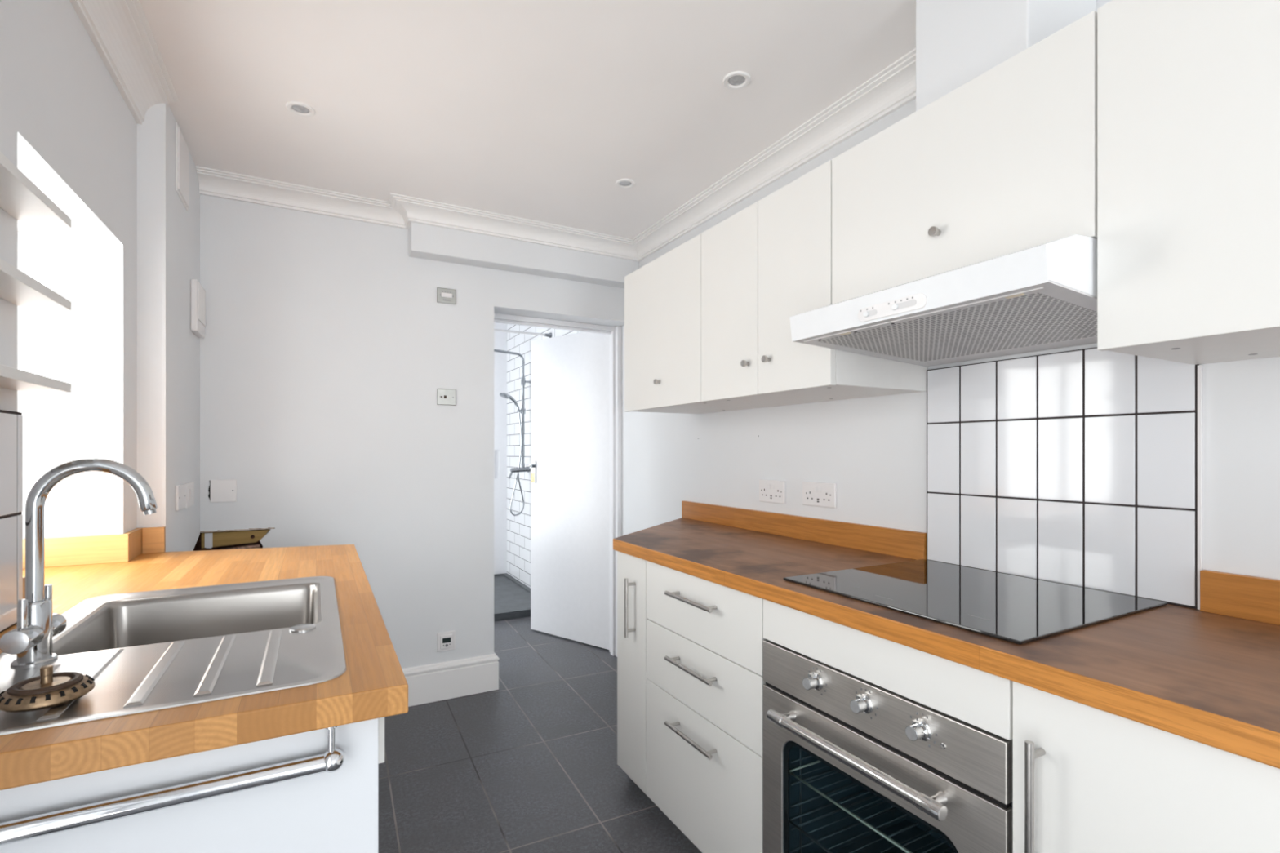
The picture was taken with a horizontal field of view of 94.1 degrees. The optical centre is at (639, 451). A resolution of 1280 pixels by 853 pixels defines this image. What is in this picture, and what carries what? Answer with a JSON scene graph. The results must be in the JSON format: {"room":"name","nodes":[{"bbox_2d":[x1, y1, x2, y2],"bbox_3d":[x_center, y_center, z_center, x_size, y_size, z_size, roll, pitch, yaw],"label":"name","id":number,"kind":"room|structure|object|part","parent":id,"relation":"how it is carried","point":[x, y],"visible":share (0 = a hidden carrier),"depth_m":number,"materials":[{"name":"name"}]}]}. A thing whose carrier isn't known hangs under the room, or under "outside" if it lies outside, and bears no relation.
{"room":"kitchen","nodes":[
{"label":"kitchen","id":0,"kind":"room"},
{"bbox_2d":[0,0,137,538],"bbox_3d":[-0.016,0.035,-1.278,0.260,2.340,8.770,0,0,-29],"label":"wall","id":1,"kind":"structure","parent":0,"point":[91,347],"depth_m":1.69,"materials":[{"name":"paint"}]},
{"bbox_2d":[0,409,22,632],"bbox_3d":[-1.016,0.122,0.841,0.008,0.393,0.648,0,0,-29],"label":"tile backsplash","id":2,"kind":"structure","parent":1,"relation":"attached to","point":[11,422],"depth_m":1.08,"materials":[{"name":"tile"}]},
{"bbox_2d":[0,151,71,227],"bbox_3d":[-0.974,-0.445,0.836,0.076,0.018,0.699,0,0,-29],"label":"wall shelf","id":3,"kind":"object","parent":1,"relation":"attached to","point":[20,197],"visible":1,"depth_m":1.04,"materials":[{"name":"white wood"}]},
{"bbox_2d":[0,258,71,311],"bbox_3d":[-0.974,-0.284,0.836,0.076,0.018,0.699,0,0,-29],"label":"wall shelf","id":4,"kind":"object","parent":1,"relation":"attached to","point":[17,287],"visible":1,"depth_m":1.03,"materials":[{"name":"white wood"}]},
{"bbox_2d":[0,364,71,392],"bbox_3d":[-0.974,-0.124,0.836,0.076,0.018,0.699,0,0,-29],"label":"wall shelf","id":5,"kind":"object","parent":1,"relation":"attached to","point":[11,378],"visible":1,"depth_m":1.02,"materials":[{"name":"white wood"}]},
{"bbox_2d":[69,0,178,124],"bbox_3d":[0.351,-1.084,-1.572,0.105,0.102,7.903,0,0,-29],"label":"trim","id":6,"kind":"structure","parent":1,"relation":"attached to","point":[120,31],"depth_m":1.62,"materials":[{"name":"paint"}]},
{"bbox_2d":[17,0,123,244],"bbox_3d":[-1.457,-0.870,1.371,0.260,0.530,0.702,0,0,-29],"label":"wall","id":7,"kind":"structure","parent":0,"point":[70,106],"depth_m":1.38,"materials":[{"name":"paint"}]},
{"bbox_2d":[137,103,199,551],"bbox_3d":[-1.697,0.035,2.163,0.076,2.340,0.615,0,0,-29],"label":"wall pier","id":8,"kind":"object","parent":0,"point":[168,235],"visible":0.57,"depth_m":1.93,"materials":[{"name":"paint"}]},
{"bbox_2d":[175,484,186,511],"bbox_3d":[-1.615,0.158,2.096,0.010,0.086,0.135,0,0,-29],"label":"wall switch","id":9,"kind":"object","parent":8,"relation":"attached to","point":[180,490],"visible":1,"depth_m":2.07,"materials":[{"name":"white plastic"}]},
{"bbox_2d":[175,121,189,211],"bbox_3d":[-1.633,-1.012,2.128,0.009,0.235,0.200,0,0,-29],"label":"access panel","id":10,"kind":"object","parent":8,"relation":"attached to","point":[182,152],"visible":1,"depth_m":2.10,"materials":[{"name":"white plastic"}]},
{"bbox_2d":[184,481,194,507],"bbox_3d":[-1.686,0.160,2.232,0.012,0.090,0.144,0,0,-29],"label":"wall switch","id":11,"kind":"object","parent":8,"relation":"attached to","point":[189,486],"visible":0.94,"depth_m":2.21,"materials":[{"name":"white plastic"}]},
{"bbox_2d":[190,279,205,337],"bbox_3d":[-1.742,-0.561,2.351,0.024,0.197,0.175,0,0,-29],"label":"control box","id":12,"kind":"object","parent":8,"relation":"attached to","point":[197,294],"visible":1,"depth_m":2.29,"materials":[{"name":"white plastic"}]},
{"bbox_2d":[193,194,624,668],"bbox_3d":[-1.114,0.035,2.969,2.280,2.340,0.244,0,0,-29],"label":"wall","id":13,"kind":"structure","parent":0,"point":[326,348],"depth_m":2.76,"materials":[{"name":"paint"}]},
{"bbox_2d":[208,479,236,502],"bbox_3d":[-1.741,0.163,2.484,0.098,0.093,0.012,0,0,-29],"label":"blank wall plate","id":14,"kind":"object","parent":13,"relation":"attached to","point":[220,491],"visible":1,"depth_m":2.48,"materials":[{"name":"white plastic"}]},
{"bbox_2d":[210,543,260,550],"bbox_3d":[-1.735,0.414,2.523,0.215,0.039,0.021,0,0,-29],"label":"pipe","id":15,"kind":"object","parent":13,"relation":"attached to","point":[255,545],"visible":0.42,"depth_m":2.54,"materials":[{"name":"brown metal"}]},
{"bbox_2d":[201,528,270,548],"bbox_3d":[-1.718,0.369,2.539,0.240,0.065,0.047,0,0,-29],"label":"timber noggin","id":16,"kind":"object","parent":13,"relation":"attached to","point":[209,540],"visible":0.98,"depth_m":2.51,"materials":[{"name":"brown wood"}]},
{"bbox_2d":[200,527,275,533],"bbox_3d":[-1.701,0.330,2.527,0.262,0.010,0.032,0,0,-29],"label":"trim","id":17,"kind":"structure","parent":13,"relation":"attached to","point":[217,531],"depth_m":2.51,"materials":[{"name":"paint"}]},
{"bbox_2d":[436,630,455,652],"bbox_3d":[-0.947,0.927,2.912,0.087,0.093,0.014,0,0,-29],"label":"thermostat","id":18,"kind":"object","parent":13,"relation":"attached to","point":[446,641],"visible":1,"depth_m":2.91,"materials":[{"name":"white plastic"}]},
{"bbox_2d":[436,388,456,405],"bbox_3d":[-0.947,-0.268,2.916,0.090,0.079,0.008,0,0,-29],"label":"outlet","id":19,"kind":"object","parent":13,"relation":"attached to","point":[444,397],"visible":1,"depth_m":2.91,"materials":[{"name":"white plastic"}]},
{"bbox_2d":[436,287,456,304],"bbox_3d":[-0.946,-0.763,2.915,0.090,0.073,0.010,0,0,-29],"label":"switch","id":20,"kind":"object","parent":13,"relation":"attached to","point":[446,295],"visible":1,"depth_m":2.91,"materials":[{"name":"white plastic"}]},
{"bbox_2d":[401,652,499,706],"bbox_3d":[-1.289,1.116,2.806,1.217,0.178,0.168,0,0,-29],"label":"baseboard","id":21,"kind":"structure","parent":13,"relation":"attached to","point":[432,682],"depth_m":2.92,"materials":[{"name":"paint"}]},
{"bbox_2d":[408,222,639,288],"bbox_3d":[-0.554,-1.032,3.076,1.194,0.206,0.103,0,0,-29],"label":"bulkhead","id":22,"kind":"object","parent":13,"relation":"attached to","point":[427,242],"depth_m":2.98,"materials":[{"name":"paint"}]},
{"bbox_2d":[195,48,915,261],"bbox_3d":[-0.442,-1.097,2.028,1.999,0.076,2.050,0,0,-29],"label":"trim","id":23,"kind":"structure","parent":13,"relation":"attached to","point":[894,87],"depth_m":2.57,"materials":[{"name":"paint"}]},
{"bbox_2d":[493,313,621,657],"bbox_3d":[-0.632,0.228,3.660,0.794,1.955,0.774,0,0,-29],"label":"door","id":24,"kind":"structure","parent":13,"relation":"in","point":[575,464],"depth_m":3.75,"materials":[{"name":"white paint"}]},
{"bbox_3d":[-0.718,0.135,4.006,0.046,0.150,0.007,0,0,38],"label":"handle plate","id":25,"kind":"part","parent":24,"relation":"part of","materials":[{"name":"silver metal"}]},
{"bbox_2d":[493,322,506,574],"bbox_3d":[-2.253,-0.095,5.240,2.450,2.600,0.160,0,0,-29],"label":"wall","id":26,"kind":"structure","parent":0,"point":[500,338],"depth_m":5.66,"materials":[{"name":"white paint"}]},
{"bbox_2d":[139,0,915,239],"bbox_3d":[0.996,-1.185,-0.784,2.800,0.100,8.870,0,0,-29],"label":"ceiling","id":27,"kind":"structure","parent":0,"point":[535,110],"depth_m":1.84,"materials":[{"name":"paint"}]},
{"bbox_2d":[285,101,315,117],"bbox_3d":[-1.122,-1.132,1.971,0.085,0.006,0.085,0,0,-29],"label":"recessed light","id":28,"kind":"object","parent":27,"relation":"in","point":[299,108],"visible":1,"depth_m":1.97,"materials":[{"name":"paint"}]},
{"bbox_2d":[615,178,635,188],"bbox_3d":[-0.061,-1.132,2.518,0.085,0.006,0.085,0,0,-29],"label":"recessed light","id":29,"kind":"object","parent":27,"relation":"in","point":[623,183],"visible":1,"depth_m":2.51,"materials":[{"name":"paint"}]},
{"bbox_2d":[722,71,751,89],"bbox_3d":[0.295,-1.132,1.819,0.085,0.006,0.085,0,0,-29],"label":"recessed light","id":30,"kind":"object","parent":27,"relation":"in","point":[736,80],"visible":1,"depth_m":1.81,"materials":[{"name":"paint"}]},
{"bbox_2d":[378,616,702,852],"bbox_3d":[0.415,1.245,0.283,2.800,0.080,11.500,0,0,-29],"label":"floor","id":31,"kind":"structure","parent":0,"point":[529,764],"depth_m":2.27,"materials":[{"name":"tile"}]},
{"bbox_2d":[0,716,384,852],"bbox_3d":[-0.922,0.783,1.276,0.575,0.845,1.313,0,0,-29],"label":"sink base","id":32,"kind":"object","parent":31,"relation":"on","point":[337,811],"visible":0.38,"depth_m":0.75,"materials":[{"name":"white wood"}]},
{"bbox_2d":[0,725,345,845],"bbox_3d":[-0.610,0.391,0.677,0.494,0.062,0.029,0,0,-29],"label":"towel rail","id":33,"kind":"object","parent":32,"relation":"attached to","point":[17,830],"visible":1,"depth_m":0.70,"materials":[{"name":"silver metal"}]},
{"bbox_3d":[-0.407,0.379,0.787,0.016,0.036,0.016,0,0,-29],"label":"post","id":34,"kind":"part","parent":33,"relation":"part of","materials":[{"name":"silver metal"}]},
{"bbox_2d":[0,544,408,790],"bbox_3d":[-1.054,0.340,1.290,0.852,0.040,1.527,0,0,-29],"label":"countertop","id":35,"kind":"structure","parent":32,"relation":"on","point":[374,685],"depth_m":0.80,"materials":[{"name":"brown wood"}]},
{"bbox_2d":[22,576,25,599],"bbox_3d":[-1.265,0.280,1.088,0.206,0.080,0.018,0,0,-29],"label":"upstand","id":36,"kind":"object","parent":35,"relation":"on","point":[24,577],"visible":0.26,"depth_m":1.14,"materials":[{"name":"brown wood"}]},
{"bbox_2d":[22,533,129,568],"bbox_3d":[-1.605,0.280,1.680,0.256,0.080,0.018,0,0,-29],"label":"upstand","id":37,"kind":"object","parent":35,"relation":"on","point":[115,548],"visible":0.56,"depth_m":1.69,"materials":[{"name":"brown wood"}]},
{"bbox_2d":[0,457,157,667],"bbox_3d":[-0.867,0.165,0.935,0.173,0.309,0.106,0,0,-29],"label":"mixer tap","id":38,"kind":"object","parent":35,"relation":"on","point":[31,641],"visible":1,"depth_m":0.90,"materials":[{"name":"silver metal"}]},
{"bbox_3d":[-0.909,0.275,0.877,0.036,0.036,0.038,0,0,-21],"label":"handle","id":39,"kind":"part","parent":38,"relation":"part of","materials":[{"name":"silver metal"}]},
{"bbox_3d":[-0.908,0.242,0.877,0.010,0.050,0.010,0,0,-29],"label":"lever","id":40,"kind":"part","parent":38,"relation":"part of","materials":[{"name":"silver metal"}]},
{"bbox_2d":[16,598,52,662],"bbox_3d":[-0.920,0.270,0.906,0.038,0.088,0.038,0,0,-29],"label":"tap","id":41,"kind":"object","parent":38,"relation":"on","point":[39,610],"depth_m":0.90,"materials":[{"name":"silver metal"}]},
{"bbox_3d":[-0.931,0.238,0.937,0.010,0.058,0.010,0,0,-29],"label":"lever","id":42,"kind":"part","parent":38,"relation":"part of","materials":[{"name":"silver metal"}]},
{"bbox_3d":[-0.932,0.275,0.935,0.036,0.036,0.038,0,0,-21],"label":"handle","id":43,"kind":"part","parent":38,"relation":"part of","materials":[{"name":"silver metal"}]},
{"bbox_3d":[-0.862,0.120,0.938,0.154,0.220,0.021,0,0,-29],"label":"spout","id":44,"kind":"part","parent":38,"relation":"part of","materials":[{"name":"silver metal"}]},
{"bbox_2d":[124,527,142,560],"bbox_3d":[-1.540,0.280,1.812,0.016,0.080,0.150,0,0,-29],"label":"upstand","id":45,"kind":"object","parent":35,"relation":"on","point":[135,535],"visible":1,"depth_m":1.81,"materials":[{"name":"brown wood"}]},
{"bbox_2d":[142,526,165,553],"bbox_3d":[-1.540,0.280,1.887,0.056,0.080,0.016,0,0,-29],"label":"upstand","id":46,"kind":"object","parent":35,"relation":"on","point":[153,539],"visible":1,"depth_m":1.88,"materials":[{"name":"brown wood"}]},
{"bbox_2d":[0,576,346,735],"bbox_3d":[-0.811,0.401,1.075,0.477,0.173,0.795,0,0,-29],"label":"sink","id":47,"kind":"object","parent":35,"relation":"in","point":[155,650],"visible":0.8,"depth_m":0.97,"materials":[{"name":"metal"}]},
{"bbox_2d":[0,664,94,712],"bbox_3d":[-0.757,0.295,0.760,0.091,0.043,0.091,0,0,-29],"label":"strainer","id":48,"kind":"object","parent":47,"relation":"on","point":[49,689],"visible":1,"depth_m":0.74,"materials":[{"name":"brown metal"}]},
{"bbox_3d":[-0.865,0.403,1.190,0.401,0.169,0.405,0,0,-29],"label":"bowl","id":49,"kind":"part","parent":47,"relation":"part of","materials":[{"name":"metal"}]},
{"bbox_3d":[-0.683,0.406,1.419,0.019,0.084,1.284,0,0,-29],"label":"drawer","id":50,"kind":"part","parent":32,"relation":"part of","materials":[{"name":"white wood"}]},
{"bbox_2d":[493,573,530,621],"bbox_3d":[-1.864,1.180,4.578,2.096,0.050,1.371,0,0,-29],"label":"shower tray","id":51,"kind":"object","parent":31,"relation":"on","point":[512,597],"visible":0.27,"depth_m":4.75,"materials":[{"name":"stone"}]},
{"bbox_2d":[617,551,657,805],"bbox_3d":[0.106,0.784,2.437,0.642,0.844,0.670,0,0,-29],"label":"base cabinet","id":52,"kind":"object","parent":31,"relation":"on","point":[632,618],"visible":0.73,"depth_m":2.09,"materials":[{"name":"white wood"}]},
{"bbox_3d":[-0.035,0.539,2.066,0.040,0.204,0.012,0,0,-29],"label":"handle","id":53,"kind":"part","parent":52,"relation":"part of","materials":[{"name":"silver metal"}]},
{"bbox_2d":[646,560,767,852],"bbox_3d":[0.409,0.784,1.879,0.642,0.844,0.596,0,0,-29],"label":"base cabinet","id":54,"kind":"object","parent":31,"relation":"on","point":[705,682],"visible":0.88,"depth_m":1.70,"materials":[{"name":"white wood"}]},
{"bbox_3d":[0.148,0.830,1.729,0.040,0.012,0.235,0,0,-29],"label":"handle","id":55,"kind":"part","parent":54,"relation":"part of","materials":[{"name":"silver metal"}]},
{"bbox_3d":[0.148,0.631,1.729,0.040,0.012,0.235,0,0,-29],"label":"handle","id":56,"kind":"part","parent":54,"relation":"part of","materials":[{"name":"silver metal"}]},
{"bbox_3d":[0.148,0.432,1.729,0.040,0.012,0.235,0,0,-29],"label":"handle","id":57,"kind":"part","parent":54,"relation":"part of","materials":[{"name":"silver metal"}]},
{"bbox_3d":[0.170,0.958,1.750,0.018,0.389,0.594,0,0,-29],"label":"drawer","id":58,"kind":"part","parent":54,"relation":"part of","materials":[{"name":"white wood"}]},
{"bbox_3d":[0.170,0.662,1.750,0.018,0.198,0.594,0,0,-29],"label":"drawer","id":59,"kind":"part","parent":54,"relation":"part of","materials":[{"name":"white wood"}]},
{"bbox_3d":[0.170,0.462,1.750,0.018,0.194,0.594,0,0,-29],"label":"drawer","id":60,"kind":"part","parent":54,"relation":"part of","materials":[{"name":"white wood"}]},
{"bbox_2d":[763,599,1012,740],"bbox_3d":[0.713,0.784,1.362,0.602,0.844,0.603,0,0,-29],"label":"filler panel","id":61,"kind":"object","parent":31,"relation":"on","point":[982,700],"visible":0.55,"depth_m":1.13,"materials":[{"name":"white wood"}]},
{"bbox_2d":[763,640,1012,852],"bbox_3d":[0.654,0.772,1.329,0.581,0.610,0.593,0,0,-29],"label":"oven","id":62,"kind":"object","parent":61,"relation":"in","point":[852,764],"visible":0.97,"depth_m":1.25,"materials":[{"name":"metal"}]},
{"bbox_3d":[0.377,0.506,1.309,0.032,0.038,0.037,0,0,-29],"label":"knob","id":63,"kind":"part","parent":62,"relation":"part of","materials":[{"name":"silver metal"}]},
{"bbox_3d":[0.441,0.506,1.192,0.032,0.038,0.037,0,0,-29],"label":"knob","id":64,"kind":"part","parent":62,"relation":"part of","materials":[{"name":"silver metal"}]},
{"bbox_3d":[0.502,0.506,1.080,0.032,0.038,0.037,0,0,-29],"label":"knob","id":65,"kind":"part","parent":62,"relation":"part of","materials":[{"name":"silver metal"}]},
{"bbox_2d":[1012,680,1279,852],"bbox_3d":[1.044,0.784,0.712,0.642,0.844,0.853,0,0,-29],"label":"base cabinet","id":66,"kind":"object","parent":31,"relation":"on","point":[1086,779],"visible":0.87,"depth_m":0.82,"materials":[{"name":"white wood"}]},
{"bbox_2d":[613,517,1279,768],"bbox_3d":[0.605,0.340,1.547,0.617,0.041,2.779,0,0,-29],"label":"countertop","id":67,"kind":"structure","parent":66,"relation":"on","point":[1211,679],"depth_m":0.99,"materials":[{"name":"brown wood"}]},
{"bbox_2d":[681,500,926,559],"bbox_3d":[0.524,0.279,2.323,0.018,0.082,1.312,0,0,-29],"label":"upstand","id":68,"kind":"object","parent":67,"relation":"on","point":[911,544],"visible":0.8,"depth_m":2.10,"materials":[{"name":"brown wood"}]},
{"bbox_2d":[783,559,1167,644],"bbox_3d":[0.727,0.316,1.361,0.534,0.007,0.570,0,0,-29],"label":"induction hob","id":69,"kind":"object","parent":67,"relation":"in","point":[1015,609],"visible":1,"depth_m":1.27,"materials":[{"name":"black glass"}]},
{"bbox_2d":[1200,569,1279,625],"bbox_3d":[1.333,0.279,0.836,0.018,0.082,0.834,0,0,-29],"label":"upstand","id":70,"kind":"object","parent":67,"relation":"on","point":[1251,597],"visible":1,"depth_m":1.15,"materials":[{"name":"brown wood"}]},
{"bbox_3d":[0.598,0.541,0.902,0.040,0.209,0.012,0,0,-29],"label":"handle","id":71,"kind":"part","parent":66,"relation":"part of","materials":[{"name":"silver metal"}]},
{"bbox_2d":[506,0,1279,587],"bbox_3d":[1.415,-0.095,0.883,0.170,2.600,11.200,0,0,-29],"label":"wall","id":72,"kind":"structure","parent":0,"point":[873,449],"depth_m":2.04,"materials":[{"name":"paint"}]},
{"bbox_2d":[493,349,530,515],"bbox_3d":[-1.185,-0.158,4.899,0.599,1.383,0.204,0,0,-29],"label":"shower","id":73,"kind":"object","parent":72,"relation":"attached to","point":[522,411],"visible":0.83,"depth_m":4.98,"materials":[{"name":"silver metal"}]},
{"bbox_2d":[624,233,783,413],"bbox_3d":[0.234,-0.471,2.440,0.416,0.591,0.591,0,0,-29],"label":"upper cabinet","id":74,"kind":"object","parent":72,"relation":"attached to","point":[663,296],"visible":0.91,"depth_m":2.31,"materials":[{"name":"white wood"}]},
{"bbox_3d":[0.067,-0.275,2.336,0.023,0.021,0.021,0,0,-29],"label":"knob","id":75,"kind":"part","parent":74,"relation":"part of","materials":[{"name":"silver metal"}]},
{"bbox_3d":[0.080,-0.471,2.356,0.019,0.591,0.589,0,0,-29],"label":"door","id":76,"kind":"part","parent":74,"relation":"part of","materials":[{"name":"white wood"}]},
{"bbox_2d":[759,479,785,503],"bbox_3d":[0.518,0.155,2.341,0.012,0.087,0.146,0,0,-29],"label":"double socket","id":77,"kind":"object","parent":72,"relation":"attached to","point":[770,491],"visible":1,"depth_m":2.33,"materials":[{"name":"white plastic"}]},
{"bbox_2d":[701,160,928,405],"bbox_3d":[0.519,-0.471,1.915,0.416,0.591,0.602,0,0,-29],"label":"upper cabinet","id":78,"kind":"object","parent":72,"relation":"attached to","point":[769,263],"visible":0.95,"depth_m":1.77,"materials":[{"name":"white wood"}]},
{"bbox_3d":[0.295,-0.471,1.961,0.019,0.591,0.304,0,0,-29],"label":"door","id":79,"kind":"part","parent":78,"relation":"part of","materials":[{"name":"white wood"}]},
{"bbox_3d":[0.328,-0.275,1.856,0.023,0.021,0.021,0,0,-29],"label":"knob","id":80,"kind":"part","parent":78,"relation":"part of","materials":[{"name":"silver metal"}]},
{"bbox_3d":[0.375,-0.275,1.770,0.023,0.021,0.021,0,0,-29],"label":"knob","id":81,"kind":"part","parent":78,"relation":"part of","materials":[{"name":"silver metal"}]},
{"bbox_3d":[0.439,-0.471,1.697,0.019,0.591,0.292,0,0,-29],"label":"door","id":82,"kind":"part","parent":78,"relation":"part of","materials":[{"name":"white wood"}]},
{"bbox_2d":[802,481,836,507],"bbox_3d":[0.637,0.152,2.122,0.012,0.084,0.156,0,0,-29],"label":"double socket","id":83,"kind":"object","parent":72,"relation":"attached to","point":[815,494],"visible":1,"depth_m":2.11,"materials":[{"name":"white plastic"}]},
{"bbox_2d":[831,10,1097,304],"bbox_3d":[0.808,-0.571,1.385,0.416,0.392,0.605,0,0,-29],"label":"upper cabinet","id":84,"kind":"object","parent":72,"relation":"attached to","point":[1003,162],"visible":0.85,"depth_m":1.22,"materials":[{"name":"white laminate"}]},
{"bbox_3d":[0.638,-0.475,1.287,0.023,0.021,0.021,0,0,-29],"label":"knob","id":85,"kind":"part","parent":84,"relation":"part of","materials":[{"name":"silver metal"}]},
{"bbox_2d":[789,234,1097,366],"bbox_3d":[0.748,-0.311,1.354,0.531,0.124,0.596,0,0,-29],"label":"extractor hood","id":86,"kind":"object","parent":84,"relation":"attached to","point":[1042,296],"visible":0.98,"depth_m":1.21,"materials":[{"name":"white metal"}]},
{"bbox_3d":[0.518,-0.297,1.234,0.006,0.030,0.168,0,0,-29],"label":"control plate","id":87,"kind":"part","parent":86,"relation":"part of","materials":[{"name":"white plastic"}]},
{"bbox_2d":[915,0,1096,111],"bbox_3d":[0.866,-0.952,1.422,0.280,0.366,0.266,0,0,-29],"label":"duct boxing","id":88,"kind":"object","parent":84,"relation":"on","point":[957,42],"depth_m":1.35,"materials":[{"name":"paint"}]},
{"bbox_2d":[926,347,1202,609],"bbox_3d":[0.990,0.040,1.477,0.009,0.559,0.617,0,0,-29],"label":"tile backsplash","id":89,"kind":"structure","parent":72,"relation":"attached to","point":[1080,468],"depth_m":1.41,"materials":[{"name":"tile"}]},
{"bbox_3d":[1.136,0.072,1.208,0.009,0.494,0.005,0,0,-29],"label":"edge trim","id":90,"kind":"part","parent":89,"relation":"part of","materials":[{"name":"white plastic"}]},
{"bbox_2d":[1097,0,1279,364],"bbox_3d":[1.113,-0.471,0.849,0.393,0.591,0.628,0,0,-29],"label":"upper cabinet","id":91,"kind":"object","parent":72,"relation":"attached to","point":[1188,91],"visible":1,"depth_m":0.93,"materials":[{"name":"white wood"}]},
{"bbox_3d":[-2.644,-0.095,3.606,0.200,2.600,2.338,0,0,-29],"label":"wall","id":92,"kind":"structure","parent":0,"visible":0},
{"bbox_2d":[493,328,551,337],"bbox_3d":[-1.610,-0.901,4.111,2.098,0.043,0.044,0,0,-29],"label":"rail","id":93,"kind":"object","parent":92,"relation":"attached to","point":[547,335],"visible":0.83,"depth_m":4.51,"materials":[{"name":"white metal"}]}
]}

